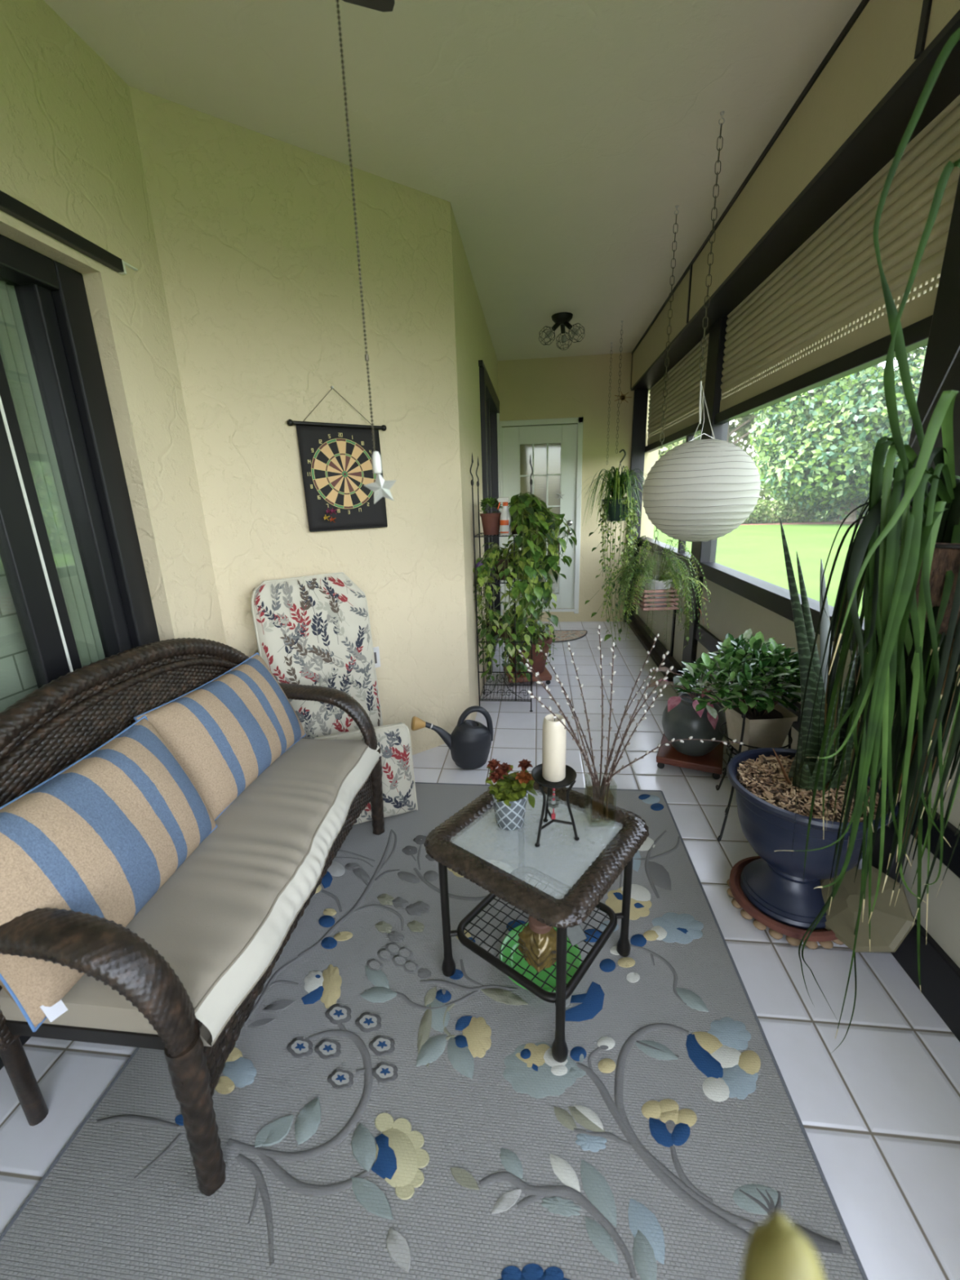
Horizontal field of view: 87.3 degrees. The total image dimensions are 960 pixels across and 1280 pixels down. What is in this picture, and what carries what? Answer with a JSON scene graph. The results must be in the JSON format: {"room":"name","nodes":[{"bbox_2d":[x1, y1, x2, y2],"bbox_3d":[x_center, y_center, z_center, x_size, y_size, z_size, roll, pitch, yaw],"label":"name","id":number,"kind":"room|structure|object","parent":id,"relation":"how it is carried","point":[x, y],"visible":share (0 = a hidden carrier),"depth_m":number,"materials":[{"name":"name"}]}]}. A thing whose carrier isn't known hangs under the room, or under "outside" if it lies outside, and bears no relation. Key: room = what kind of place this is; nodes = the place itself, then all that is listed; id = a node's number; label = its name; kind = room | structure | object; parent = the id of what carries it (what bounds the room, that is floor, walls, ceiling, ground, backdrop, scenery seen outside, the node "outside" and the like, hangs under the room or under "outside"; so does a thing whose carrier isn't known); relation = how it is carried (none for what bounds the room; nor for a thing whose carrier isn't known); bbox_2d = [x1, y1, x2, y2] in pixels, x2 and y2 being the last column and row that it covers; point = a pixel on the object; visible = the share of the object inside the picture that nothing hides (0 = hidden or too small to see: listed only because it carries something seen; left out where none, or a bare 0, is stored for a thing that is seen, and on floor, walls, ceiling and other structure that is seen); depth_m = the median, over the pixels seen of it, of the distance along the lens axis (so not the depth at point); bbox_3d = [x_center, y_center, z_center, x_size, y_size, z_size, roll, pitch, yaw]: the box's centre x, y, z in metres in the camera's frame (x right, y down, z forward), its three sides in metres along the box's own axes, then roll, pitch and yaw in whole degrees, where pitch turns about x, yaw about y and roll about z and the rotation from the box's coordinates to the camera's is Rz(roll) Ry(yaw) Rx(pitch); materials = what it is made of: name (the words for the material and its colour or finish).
{"room":"sunroom","nodes":[
{"label":"sunroom","id":0,"kind":"room"},
{"bbox_2d":[0,0,226,644],"bbox_3d":[-1.454,-0.005,0.307,0.220,2.810,3.770,0,16,7],"label":"wall","id":1,"kind":"structure","parent":0,"point":[70,151],"depth_m":1.65,"materials":[{"name":"beige paint"}]},
{"bbox_2d":[0,556,38,712],"bbox_3d":[-1.485,0.127,0.783,0.040,2.300,2.100,0,16,7],"label":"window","id":2,"kind":"structure","parent":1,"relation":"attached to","point":[17,677],"depth_m":1.48,"materials":[{"name":"clear glass"}]},
{"bbox_2d":[0,190,124,272],"bbox_3d":[-1.307,-0.896,0.508,0.024,0.037,2.375,0,16,7],"label":"trim","id":3,"kind":"structure","parent":1,"relation":"attached to","point":[9,205],"depth_m":1.42,"materials":[{"name":"brown metal"}]},
{"bbox_2d":[0,234,159,1070],"bbox_3d":[-1.423,0.113,0.824,0.155,2.300,2.200,0,16,7],"label":"door","id":4,"kind":"structure","parent":1,"relation":"in","point":[75,593],"depth_m":1.56,"materials":[{"name":"brown metal"}]},
{"bbox_2d":[0,280,105,666],"bbox_3d":[-1.345,-0.050,1.721,0.016,2.060,0.140,0,16,7],"label":"curtain","id":5,"kind":"object","parent":4,"relation":"hanging from","point":[17,348],"depth_m":1.58,"materials":[{"name":"fabric"}]},
{"bbox_2d":[128,85,470,755],"bbox_3d":[-0.673,-0.653,2.509,1.288,2.810,0.180,-13,19,-34],"label":"wall","id":6,"kind":"structure","parent":0,"point":[255,235],"depth_m":2.21,"materials":[{"name":"beige paint"}]},
{"bbox_2d":[286,386,387,532],"bbox_3d":[-0.641,-0.840,2.350,0.472,0.633,0.029,-13,19,-34],"label":"dartboard","id":7,"kind":"object","parent":6,"relation":"attached to","point":[336,459],"visible":0.9,"depth_m":2.35,"materials":[{"name":"black fabric"}]},
{"bbox_2d":[44,0,862,360],"bbox_3d":[-2.005,-2.215,2.683,7.400,0.180,10.500,0,16,7],"label":"ceiling","id":8,"kind":"structure","parent":0,"point":[563,140],"depth_m":1.81,"materials":[{"name":"paint"}]},
{"bbox_2d":[336,0,396,503],"bbox_3d":[-0.249,-0.883,0.641,1.262,1.375,1.256,0,16,7],"label":"ceiling fan","id":9,"kind":"object","parent":8,"relation":"hanging from","point":[381,487],"depth_m":0.82,"materials":[{"name":"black metal"}]},
{"bbox_2d":[538,311,584,350],"bbox_3d":[0.654,-2.485,4.058,0.359,0.211,0.322,0,16,7],"label":"ceiling light","id":10,"kind":"object","parent":8,"relation":"attached to","point":[562,319],"visible":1,"depth_m":3.99,"materials":[{"name":"black metal"}]},
{"bbox_2d":[615,320,622,453],"bbox_3d":[1.191,-2.144,4.303,0.017,1.032,0.016,-14,20,-37],"label":"chain","id":11,"kind":"object","parent":8,"relation":"hanging from","point":[621,321],"visible":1,"depth_m":4.30,"materials":[{"name":"black metal"}]},
{"bbox_2d":[576,448,649,641],"bbox_3d":[1.257,-0.835,4.658,0.681,1.752,0.726,6,18,26],"label":"spider plant","id":12,"kind":"object","parent":11,"relation":"hanging from","point":[617,508],"visible":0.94,"depth_m":4.50,"materials":[{"name":"green plant"}]},
{"bbox_2d":[653,204,678,557],"bbox_3d":[1.010,-1.327,2.748,0.020,1.745,0.016,-14,20,-36],"label":"hanging chain","id":13,"kind":"object","parent":8,"relation":"hanging from","point":[677,206],"visible":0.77,"depth_m":2.66,"materials":[{"name":"grey metal"}]},
{"bbox_2d":[632,537,679,610],"bbox_3d":[1.062,-0.402,3.008,0.220,0.420,0.208,-2,16,-1],"label":"basket","id":14,"kind":"object","parent":13,"relation":"hanging from","point":[673,600],"visible":0.63,"depth_m":2.96,"materials":[{"name":"brown wood"}]},
{"bbox_2d":[600,535,711,648],"bbox_3d":[1.046,-0.279,3.051,0.612,0.683,0.611,0,16,7],"label":"fern","id":15,"kind":"object","parent":14,"relation":"in","point":[663,581],"visible":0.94,"depth_m":2.97,"materials":[{"name":"green plant"}]},
{"bbox_2d":[698,111,724,379],"bbox_3d":[0.928,-1.552,2.023,0.020,0.913,0.016,-14,20,-36],"label":"chain","id":16,"kind":"object","parent":8,"relation":"hanging from","point":[722,113],"visible":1,"depth_m":2.00,"materials":[{"name":"grey metal"}]},
{"bbox_2d":[641,381,761,542],"bbox_3d":[0.985,-0.782,2.237,0.493,0.673,0.493,0,16,7],"label":"paper lantern","id":17,"kind":"object","parent":16,"relation":"hanging from","point":[703,490],"visible":1,"depth_m":2.10,"materials":[{"name":"white paper"}]},
{"bbox_2d":[773,26,959,1049],"bbox_3d":[0.941,-0.260,1.025,0.374,2.856,0.566,9,19,35],"label":"plant","id":18,"kind":"object","parent":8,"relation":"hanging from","point":[904,554],"visible":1,"depth_m":1.00,"materials":[{"name":"green plant"}]},
{"bbox_2d":[899,540,959,641],"bbox_3d":[0.989,-0.101,1.071,0.300,0.230,0.300,0,16,7],"label":"basket","id":19,"kind":"object","parent":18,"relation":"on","point":[934,615],"depth_m":0.96,"materials":[{"name":"brown wicker"}]},
{"bbox_2d":[450,204,498,720],"bbox_3d":[-0.035,-1.163,4.239,0.200,2.810,2.990,0,16,7],"label":"wall","id":20,"kind":"structure","parent":0,"point":[473,343],"depth_m":3.16,"materials":[{"name":"beige paint"}]},
{"bbox_2d":[479,367,501,674],"bbox_3d":[0.062,-1.044,4.670,0.175,2.340,1.530,0,16,7],"label":"door","id":21,"kind":"structure","parent":20,"relation":"in","point":[489,403],"depth_m":4.41,"materials":[{"name":"brown metal"}]},
{"bbox_2d":[497,413,502,617],"bbox_3d":[0.212,-1.229,5.380,0.030,2.260,0.060,0,16,7],"label":"door frame","id":22,"kind":"structure","parent":20,"relation":"attached to","point":[498,414],"depth_m":5.22,"materials":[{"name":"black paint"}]},
{"bbox_2d":[0,621,959,1279],"bbox_3d":[0.062,0.846,2.512,3.050,0.120,7.850,0,16,7],"label":"floor","id":23,"kind":"structure","parent":0,"point":[878,1112],"depth_m":1.37,"materials":[{"name":"tile"}]},
{"bbox_2d":[0,782,867,1279],"bbox_3d":[-0.084,1.099,1.392,1.715,0.014,2.539,0,16,7],"label":"area rug","id":24,"kind":"object","parent":23,"relation":"on","point":[381,1114],"visible":0.91,"depth_m":1.22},
{"bbox_2d":[0,637,384,1196],"bbox_3d":[-0.793,0.538,1.590,0.604,1.029,1.324,0,16,7],"label":"wicker sofa","id":25,"kind":"object","parent":24,"relation":"on","point":[46,731],"visible":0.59,"depth_m":1.18,"materials":[{"name":"brown wicker"}]},
{"bbox_2d":[0,738,382,1046],"bbox_3d":[-0.718,0.618,1.615,0.526,0.120,1.202,0,16,7],"label":"seat cushion","id":26,"kind":"object","parent":25,"relation":"on","point":[220,920],"visible":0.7,"depth_m":1.32,"materials":[{"name":"beige fabric"}]},
{"bbox_2d":[0,715,217,1031],"bbox_3d":[-0.913,0.486,1.213,0.244,0.380,0.626,-1,16,4],"label":"striped pillow","id":27,"kind":"object","parent":26,"relation":"on","point":[102,835],"visible":0.92,"depth_m":1.12,"materials":[{"name":"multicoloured fabric"}]},
{"bbox_2d":[133,652,306,820],"bbox_3d":[-0.883,0.318,1.821,0.250,0.370,0.652,2,16,13],"label":"striped pillow","id":28,"kind":"object","parent":26,"relation":"on","point":[227,731],"visible":0.88,"depth_m":1.69,"materials":[{"name":"fabric"}]},
{"bbox_2d":[250,572,382,738],"bbox_3d":[-0.743,0.254,2.419,0.532,1.122,0.189,-13,19,-34],"label":"cushion","id":29,"kind":"object","parent":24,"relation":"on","point":[314,630],"visible":0.49,"depth_m":2.33,"materials":[{"name":"beige fabric"}]},
{"bbox_2d":[314,722,417,824],"bbox_3d":[-0.531,0.624,2.325,0.449,0.435,0.161,-7,17,-18],"label":"seat cushion","id":30,"kind":"object","parent":24,"relation":"on","point":[398,784],"visible":0.43,"depth_m":2.32,"materials":[{"name":"beige fabric"}]},
{"bbox_2d":[423,776,648,1062],"bbox_3d":[0.177,0.794,1.542,0.521,0.502,0.521,11,20,38],"label":"wicker side table","id":31,"kind":"object","parent":24,"relation":"on","point":[580,900],"visible":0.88,"depth_m":1.41,"materials":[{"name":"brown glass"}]},
{"bbox_2d":[485,759,537,830],"bbox_3d":[0.094,0.459,1.482,0.160,0.205,0.171,0,16,7],"label":"potted plant","id":32,"kind":"object","parent":31,"relation":"on","point":[509,794],"visible":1,"depth_m":1.47,"materials":[{"name":"green plant"}]},
{"bbox_2d":[517,915,556,973],"bbox_3d":[0.173,0.849,1.443,0.102,0.126,0.102,-12,19,-32],"label":"decorative vase","id":33,"kind":"object","parent":31,"relation":"on","point":[537,941],"visible":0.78,"depth_m":1.41,"materials":[{"name":"gold glass"}]},
{"bbox_2d":[499,922,581,992],"bbox_3d":[0.191,1.010,1.595,0.256,0.036,0.256,0,16,7],"label":"plate","id":34,"kind":"object","parent":31,"relation":"on","point":[543,975],"visible":0.23,"depth_m":1.58,"materials":[{"name":"green plastic"}]},
{"bbox_2d":[531,763,579,847],"bbox_3d":[0.216,0.470,1.442,0.137,0.200,0.135,0,16,7],"label":"candle stand","id":35,"kind":"object","parent":31,"relation":"on","point":[536,772],"visible":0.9,"depth_m":1.42,"materials":[{"name":"black metal"}]},
{"bbox_2d":[547,788,559,819],"bbox_3d":[0.210,0.457,1.434,0.041,0.122,0.009,0,16,7],"label":"pendant","id":36,"kind":"object","parent":35,"relation":"on","point":[553,797],"depth_m":1.43,"materials":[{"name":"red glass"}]},
{"bbox_2d":[542,714,566,782],"bbox_3d":[0.205,0.297,1.389,0.065,0.181,0.065,0,16,7],"label":"pillar candle","id":37,"kind":"object","parent":35,"relation":"on","point":[553,733],"visible":0.91,"depth_m":1.36,"materials":[{"name":"beige wax"}]},
{"bbox_2d":[567,924,586,946],"bbox_3d":[0.277,0.862,1.497,0.055,0.041,0.064,-10,18,-26],"label":"clip","id":38,"kind":"object","parent":31,"relation":"on","point":[575,935],"visible":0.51,"depth_m":1.49,"materials":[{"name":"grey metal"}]},
{"bbox_3d":[0.361,0.479,1.511,0.076,0.135,0.076,-2,16,-1],"label":"glass vase","id":39,"kind":"object","parent":31,"relation":"on","visible":0},
{"bbox_2d":[518,649,597,818],"bbox_3d":[0.243,0.281,1.557,0.027,0.472,0.306,-17,22,-42],"label":"stem","id":40,"kind":"object","parent":39,"relation":"in","point":[519,651],"visible":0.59,"depth_m":1.54,"materials":[{"name":"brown plant"}]},
{"bbox_2d":[525,662,595,817],"bbox_3d":[0.233,0.297,1.414,0.227,0.519,0.014,-7,17,-17],"label":"stem","id":41,"kind":"object","parent":39,"relation":"in","point":[538,682],"visible":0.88,"depth_m":1.39,"materials":[{"name":"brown plant"}]},
{"bbox_2d":[527,690,604,818],"bbox_3d":[0.237,0.326,1.354,0.315,0.497,0.025,-14,20,-38],"label":"stem","id":42,"kind":"object","parent":39,"relation":"in","point":[538,699],"visible":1,"depth_m":1.37,"materials":[{"name":"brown plant"}]},
{"bbox_2d":[538,644,599,817],"bbox_3d":[0.290,0.276,1.669,0.023,0.418,0.461,-6,16,-15],"label":"stem","id":43,"kind":"object","parent":39,"relation":"in","point":[540,646],"visible":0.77,"depth_m":1.58,"materials":[{"name":"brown plant"}]},
{"bbox_2d":[555,674,594,817],"bbox_3d":[0.274,0.313,1.441,0.130,0.471,0.016,-5,16,-12],"label":"stem","id":44,"kind":"object","parent":39,"relation":"in","point":[557,679],"visible":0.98,"depth_m":1.43,"materials":[{"name":"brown plant"}]},
{"bbox_2d":[567,641,600,816],"bbox_3d":[0.318,0.269,1.534,0.018,0.503,0.189,-9,17,-24],"label":"stem","id":45,"kind":"object","parent":39,"relation":"in","point":[568,643],"visible":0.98,"depth_m":1.51,"materials":[{"name":"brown plant"}]},
{"bbox_2d":[596,625,604,788],"bbox_3d":[0.354,0.242,1.487,0.031,0.578,0.062,0,16,7],"label":"stem","id":46,"kind":"object","parent":39,"relation":"in","point":[598,626],"visible":0.95,"depth_m":1.47,"materials":[{"name":"brown plant"}]},
{"bbox_2d":[599,641,615,806],"bbox_3d":[0.358,0.267,1.428,0.024,0.563,0.071,-4,16,-9],"label":"stem","id":47,"kind":"object","parent":39,"relation":"in","point":[613,673],"visible":0.99,"depth_m":1.40,"materials":[{"name":"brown plant"}]},
{"bbox_2d":[600,666,654,793],"bbox_3d":[0.490,0.312,1.667,0.022,0.336,0.464,9,19,34],"label":"stem","id":48,"kind":"object","parent":39,"relation":"in","point":[653,668],"visible":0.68,"depth_m":1.64,"materials":[{"name":"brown plant"}]},
{"bbox_2d":[598,633,658,813],"bbox_3d":[0.468,0.256,1.577,0.016,0.496,0.352,12,21,41],"label":"stem","id":49,"kind":"object","parent":39,"relation":"in","point":[617,737],"visible":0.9,"depth_m":1.54,"materials":[{"name":"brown plant"}]},
{"bbox_2d":[600,684,666,796],"bbox_3d":[0.408,0.319,1.396,0.017,0.478,0.210,-13,19,-33],"label":"stem","id":50,"kind":"object","parent":39,"relation":"in","point":[659,695],"visible":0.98,"depth_m":1.36,"materials":[{"name":"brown plant"}]},
{"bbox_2d":[601,651,668,811],"bbox_3d":[0.461,0.281,1.498,0.210,0.490,0.016,-7,17,-19],"label":"stem","id":51,"kind":"object","parent":39,"relation":"in","point":[664,655],"visible":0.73,"depth_m":1.47,"materials":[{"name":"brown plant"}]},
{"bbox_2d":[605,666,673,818],"bbox_3d":[0.443,0.301,1.419,0.158,0.497,0.018,5,17,21],"label":"stem","id":52,"kind":"object","parent":39,"relation":"in","point":[671,668],"visible":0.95,"depth_m":1.41,"materials":[{"name":"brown plant"}]},
{"bbox_2d":[598,736,743,814],"bbox_3d":[0.569,0.404,1.502,0.425,0.246,0.015,-3,16,-3],"label":"stem","id":53,"kind":"object","parent":39,"relation":"in","point":[655,749],"visible":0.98,"depth_m":1.48,"materials":[{"name":"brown plant"}]},
{"bbox_2d":[411,706,493,769],"bbox_3d":[-0.148,0.536,2.764,0.448,0.352,0.169,-4,16,-7],"label":"watering can","id":54,"kind":"object","parent":23,"relation":"on","point":[469,744],"visible":1,"depth_m":2.73,"materials":[{"name":"grey plastic"}]},
{"bbox_2d":[470,452,533,711],"bbox_3d":[0.169,-0.369,3.433,0.386,1.710,0.331,0,16,7],"label":"rack","id":55,"kind":"object","parent":23,"relation":"on","point":[531,479],"visible":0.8,"depth_m":3.44,"materials":[{"name":"black metal"}]},
{"bbox_2d":[480,497,502,534],"bbox_3d":[0.075,-0.813,3.295,0.172,0.236,0.170,0,16,7],"label":"potted plant","id":56,"kind":"object","parent":55,"relation":"on","point":[490,521],"visible":0.91,"depth_m":3.25,"materials":[{"name":"brown ceramic"}]},
{"bbox_2d":[474,532,530,537],"bbox_3d":[0.158,-0.701,3.339,0.364,0.007,0.315,0,16,7],"label":"shelf","id":57,"kind":"object","parent":55,"relation":"attached to","point":[479,533],"depth_m":3.20,"materials":[{"name":"black metal"}]},
{"bbox_2d":[475,575,529,583],"bbox_3d":[0.167,-0.413,3.421,0.364,0.007,0.315,0,16,7],"label":"shelf","id":58,"kind":"object","parent":55,"relation":"attached to","point":[490,575],"depth_m":3.28,"materials":[{"name":"black metal"}]},
{"bbox_2d":[497,497,511,535],"bbox_3d":[0.161,-0.790,3.211,0.075,0.232,0.080,-16,21,-42],"label":"spray bottle","id":59,"kind":"object","parent":55,"relation":"on","point":[505,521],"visible":1,"depth_m":3.19,"materials":[{"name":"white plastic"}]},
{"bbox_2d":[478,630,531,642],"bbox_3d":[0.179,-0.028,3.530,0.364,0.007,0.315,0,16,7],"label":"shelf","id":60,"kind":"object","parent":55,"relation":"attached to","point":[516,630],"depth_m":3.39,"materials":[{"name":"black metal"}]},
{"bbox_2d":[480,684,532,702],"bbox_3d":[0.192,0.381,3.646,0.364,0.007,0.315,0,16,7],"label":"shelf","id":61,"kind":"object","parent":55,"relation":"attached to","point":[501,700],"depth_m":3.56,"materials":[{"name":"black metal"}]},
{"bbox_2d":[477,606,535,686],"bbox_3d":[0.152,0.057,3.488,0.441,0.586,0.337,-8,17,-19],"label":"pothos","id":62,"kind":"object","parent":55,"relation":"on","point":[493,632],"visible":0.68,"depth_m":3.43,"materials":[{"name":"green plant"}]},
{"bbox_2d":[486,617,514,638],"bbox_3d":[0.153,-0.080,3.518,0.217,0.100,0.217,0,16,7],"label":"leaf","id":63,"kind":"object","parent":62,"relation":"on","point":[495,634],"depth_m":3.44,"materials":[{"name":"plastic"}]},
{"bbox_2d":[472,539,546,657],"bbox_3d":[0.195,-0.282,3.444,0.444,0.794,0.549,9,19,33],"label":"pothos","id":64,"kind":"object","parent":55,"relation":"on","point":[503,571],"visible":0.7,"depth_m":3.30,"materials":[{"name":"green plant"}]},
{"bbox_2d":[493,559,512,580],"bbox_3d":[0.170,-0.484,3.400,0.177,0.140,0.177,0,16,7],"label":"potted plant","id":65,"kind":"object","parent":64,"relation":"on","point":[496,562],"depth_m":3.32,"materials":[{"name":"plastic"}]},
{"bbox_2d":[504,492,577,639],"bbox_3d":[0.352,-0.499,3.329,0.588,0.926,0.490,-12,19,-32],"label":"pothos","id":66,"kind":"object","parent":55,"relation":"on","point":[527,514],"visible":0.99,"depth_m":3.17,"materials":[{"name":"green plant"}]},
{"bbox_2d":[502,664,551,686],"bbox_3d":[0.380,0.283,4.098,0.340,0.080,0.340,-3,16,-5],"label":"trolley","id":67,"kind":"object","parent":23,"relation":"on","point":[545,675],"visible":0.48,"depth_m":3.95,"materials":[{"name":"red wood"}]},
{"bbox_2d":[501,582,557,675],"bbox_3d":[0.379,-0.131,3.996,0.450,0.772,0.511,4,17,21],"label":"plant","id":68,"kind":"object","parent":67,"relation":"on","point":[539,660],"visible":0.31,"depth_m":3.93,"materials":[{"name":"green plant"}]},
{"bbox_2d":[543,630,587,642],"bbox_3d":[0.743,-0.041,5.324,0.810,0.014,0.454,0,16,7],"label":"doormat","id":69,"kind":"object","parent":23,"relation":"on","point":[561,635],"visible":0.52,"depth_m":5.33,"materials":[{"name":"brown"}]},
{"bbox_2d":[656,733,724,779],"bbox_3d":[1.158,0.635,2.770,0.320,0.080,0.320,6,18,26],"label":"trolley","id":70,"kind":"object","parent":23,"relation":"on","point":[712,762],"visible":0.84,"depth_m":2.66,"materials":[{"name":"red wood"}]},
{"bbox_2d":[645,666,729,755],"bbox_3d":[1.108,0.391,2.681,0.412,0.439,0.334,-6,16,-15],"label":"pot","id":71,"kind":"object","parent":70,"relation":"on","point":[681,719],"visible":0.69,"depth_m":2.61,"materials":[{"name":"grey ceramic"}]},
{"bbox_2d":[680,315,728,689],"bbox_3d":[1.565,-0.886,3.470,0.105,2.600,0.220,0,16,7],"label":"post","id":72,"kind":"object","parent":23,"relation":"on","point":[703,551],"depth_m":3.30,"materials":[{"name":"brown metal"}]},
{"bbox_2d":[715,712,798,841],"bbox_3d":[1.143,0.544,2.163,0.388,0.568,0.403,-14,20,-36],"label":"wire plant stand","id":73,"kind":"object","parent":23,"relation":"on","point":[790,740],"visible":0.44,"depth_m":2.12,"materials":[{"name":"black metal"}]},
{"bbox_2d":[671,628,800,752],"bbox_3d":[1.141,0.227,2.104,0.658,0.511,0.416,0,16,7],"label":"potted plant","id":74,"kind":"object","parent":73,"relation":"on","point":[759,664],"visible":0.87,"depth_m":2.04,"materials":[{"name":"green plant"}]},
{"bbox_2d":[726,856,843,949],"bbox_3d":[1.084,0.919,1.777,0.386,0.078,0.380,-6,16,-15],"label":"saucer","id":75,"kind":"object","parent":23,"relation":"on","point":[793,935],"visible":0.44,"depth_m":1.66,"materials":[{"name":"ceramic"}]},
{"bbox_2d":[726,747,897,929],"bbox_3d":[1.077,0.678,1.708,0.470,0.453,0.470,0,16,7],"label":"urn planter","id":76,"kind":"object","parent":75,"relation":"on","point":[766,803],"visible":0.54,"depth_m":1.62,"materials":[{"name":"blue ceramic"}]},
{"bbox_2d":[772,517,862,794],"bbox_3d":[1.072,0.089,1.554,0.440,0.929,0.212,-14,20,-36],"label":"snake plant","id":77,"kind":"object","parent":76,"relation":"on","point":[803,624],"visible":0.67,"depth_m":1.56,"materials":[{"name":"green plant"}]},
{"bbox_2d":[820,857,915,952],"bbox_3d":[1.204,0.735,1.605,0.190,0.400,0.351,0,16,7],"label":"planter","id":78,"kind":"object","parent":23,"relation":"on","point":[890,924],"visible":0.62,"depth_m":1.54,"materials":[{"name":"grey ceramic"}]},
{"bbox_2d":[868,173,959,883],"bbox_3d":[1.331,-0.304,1.439,0.105,2.600,0.290,0,16,7],"label":"post","id":79,"kind":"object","parent":23,"relation":"on","point":[944,339],"depth_m":1.38,"materials":[{"name":"brown metal"}]},
{"bbox_2d":[497,352,658,622],"bbox_3d":[0.928,-1.593,5.651,1.990,2.810,0.185,0,16,7],"label":"wall","id":80,"kind":"structure","parent":0,"point":[573,386],"depth_m":5.34,"materials":[{"name":"paint"}]},
{"bbox_2d":[502,423,577,608],"bbox_3d":[0.667,-1.333,5.661,0.810,2.010,0.115,0,16,7],"label":"door","id":81,"kind":"structure","parent":80,"relation":"in","point":[552,449],"depth_m":5.54,"materials":[{"name":"white paint"}]},
{"bbox_2d":[520,443,560,594],"bbox_3d":[0.681,-1.339,5.698,0.455,1.669,0.007,0,16,7],"label":"window","id":82,"kind":"structure","parent":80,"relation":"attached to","point":[540,451],"depth_m":5.56,"materials":[{"name":"clear glass"}]},
{"bbox_2d":[499,417,583,613],"bbox_3d":[0.683,-1.340,5.673,0.890,2.125,0.055,0,16,7],"label":"trim","id":83,"kind":"structure","parent":80,"relation":"attached to","point":[579,420],"depth_m":5.48,"materials":[{"name":"white paint"}]},
{"bbox_2d":[622,389,648,622],"bbox_3d":[1.693,-1.391,5.502,0.135,2.455,0.049,0,16,7],"label":"trim","id":84,"kind":"structure","parent":80,"relation":"attached to","point":[640,396],"depth_m":5.30,"materials":[{"name":"brown metal"}]},
{"bbox_2d":[627,613,681,681],"bbox_3d":[1.637,0.014,4.871,0.100,0.100,1.940,0,16,7],"label":"baseboard","id":85,"kind":"structure","parent":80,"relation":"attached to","point":[637,625],"depth_m":4.64,"materials":[{"name":"black wood"}]},
{"bbox_2d":[653,510,864,617],"bbox_3d":[33.715,-3.268,13.496,60.000,0.099,95.000,0,16,7],"label":"ground","id":86,"kind":"structure","parent":0,"point":[757,551],"depth_m":12.90,"materials":[{"name":"green plant"}]},
{"bbox_2d":[657,413,774,501],"bbox_3d":[13.654,-11.954,27.221,9.283,10.773,6.064,5,17,21],"label":"tree","id":87,"kind":"object","parent":86,"relation":"on","point":[742,428],"visible":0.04,"depth_m":27.61,"materials":[{"name":"green plant"}]},
{"bbox_2d":[743,498,817,523],"bbox_3d":[12.660,-5.843,23.035,5.198,1.230,1.522,0,16,7],"label":"hedge","id":88,"kind":"object","parent":86,"relation":"on","point":[765,511],"visible":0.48,"depth_m":22.57,"materials":[{"name":"green plant"}]},
{"bbox_2d":[741,1211,824,1279],"bbox_3d":[0.116,0.780,0.268,0.127,1.226,0.127,0,16,7],"label":"finial","id":89,"kind":"object","parent":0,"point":[775,1250],"visible":1,"depth_m":0.15,"materials":[{"name":"ceramic"}]},
{"bbox_2d":[741,517,862,524],"bbox_3d":[18.252,-5.498,23.011,18.000,0.050,5.800,0,16,7],"label":"ground","id":90,"kind":"structure","parent":0,"point":[808,522],"depth_m":22.10,"materials":[{"name":"grey concrete"}]},
{"bbox_2d":[748,345,927,521],"bbox_3d":[15.631,-10.018,21.090,11.420,10.618,8.005,0,16,7],"label":"hedge","id":91,"kind":"object","parent":90,"relation":"on","point":[820,442],"visible":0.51,"depth_m":19.33,"materials":[{"name":"green plant"}]},
{"bbox_3d":[1.373,-1.798,1.550,0.130,0.210,7.750,0,16,7],"label":"wall","id":92,"kind":"structure","parent":0,"visible":0},
{"bbox_2d":[636,333,709,668],"bbox_3d":[1.688,-1.199,4.522,0.102,2.620,1.990,0,16,7],"label":"window","id":93,"kind":"structure","parent":92,"relation":"in","point":[681,415],"depth_m":4.21,"materials":[{"name":"brown metal"}]},
{"bbox_2d":[647,333,709,445],"bbox_3d":[1.649,-2.084,4.273,0.020,0.660,1.990,0,16,7],"label":"shutter","id":94,"kind":"object","parent":93,"relation":"attached to","point":[681,415],"depth_m":4.10,"materials":[{"name":"beige plastic"}]},
{"bbox_2d":[630,0,959,391],"bbox_3d":[1.239,-1.707,1.512,0.226,0.355,7.598,0,16,7],"label":"trim","id":95,"kind":"structure","parent":92,"relation":"attached to","point":[877,140],"depth_m":1.75,"materials":[{"name":"brown metal"}]},
{"bbox_2d":[631,0,959,387],"bbox_3d":[1.219,-1.710,1.513,0.167,0.320,7.596,0,16,7],"label":"wall","id":96,"kind":"structure","parent":92,"relation":"attached to","point":[878,48],"depth_m":1.76,"materials":[{"name":"beige paint"}]},
{"bbox_2d":[690,94,959,754],"bbox_3d":[1.451,-0.610,2.468,0.102,2.620,1.870,0,16,7],"label":"window","id":97,"kind":"structure","parent":92,"relation":"in","point":[820,318],"depth_m":1.99,"materials":[{"name":"brown metal"}]},
{"bbox_2d":[719,94,959,412],"bbox_3d":[1.412,-1.494,2.219,0.020,0.660,1.870,0,16,7],"label":"shutter","id":98,"kind":"object","parent":97,"relation":"attached to","point":[824,303],"depth_m":1.86,"materials":[{"name":"beige plastic"}]},
{"bbox_2d":[890,706,959,1041],"bbox_3d":[1.142,0.159,-0.212,0.102,2.620,3.160,0,16,7],"label":"wall","id":99,"kind":"structure","parent":92,"relation":"in","point":[940,958],"depth_m":1.42,"materials":[{"name":"black paint"}]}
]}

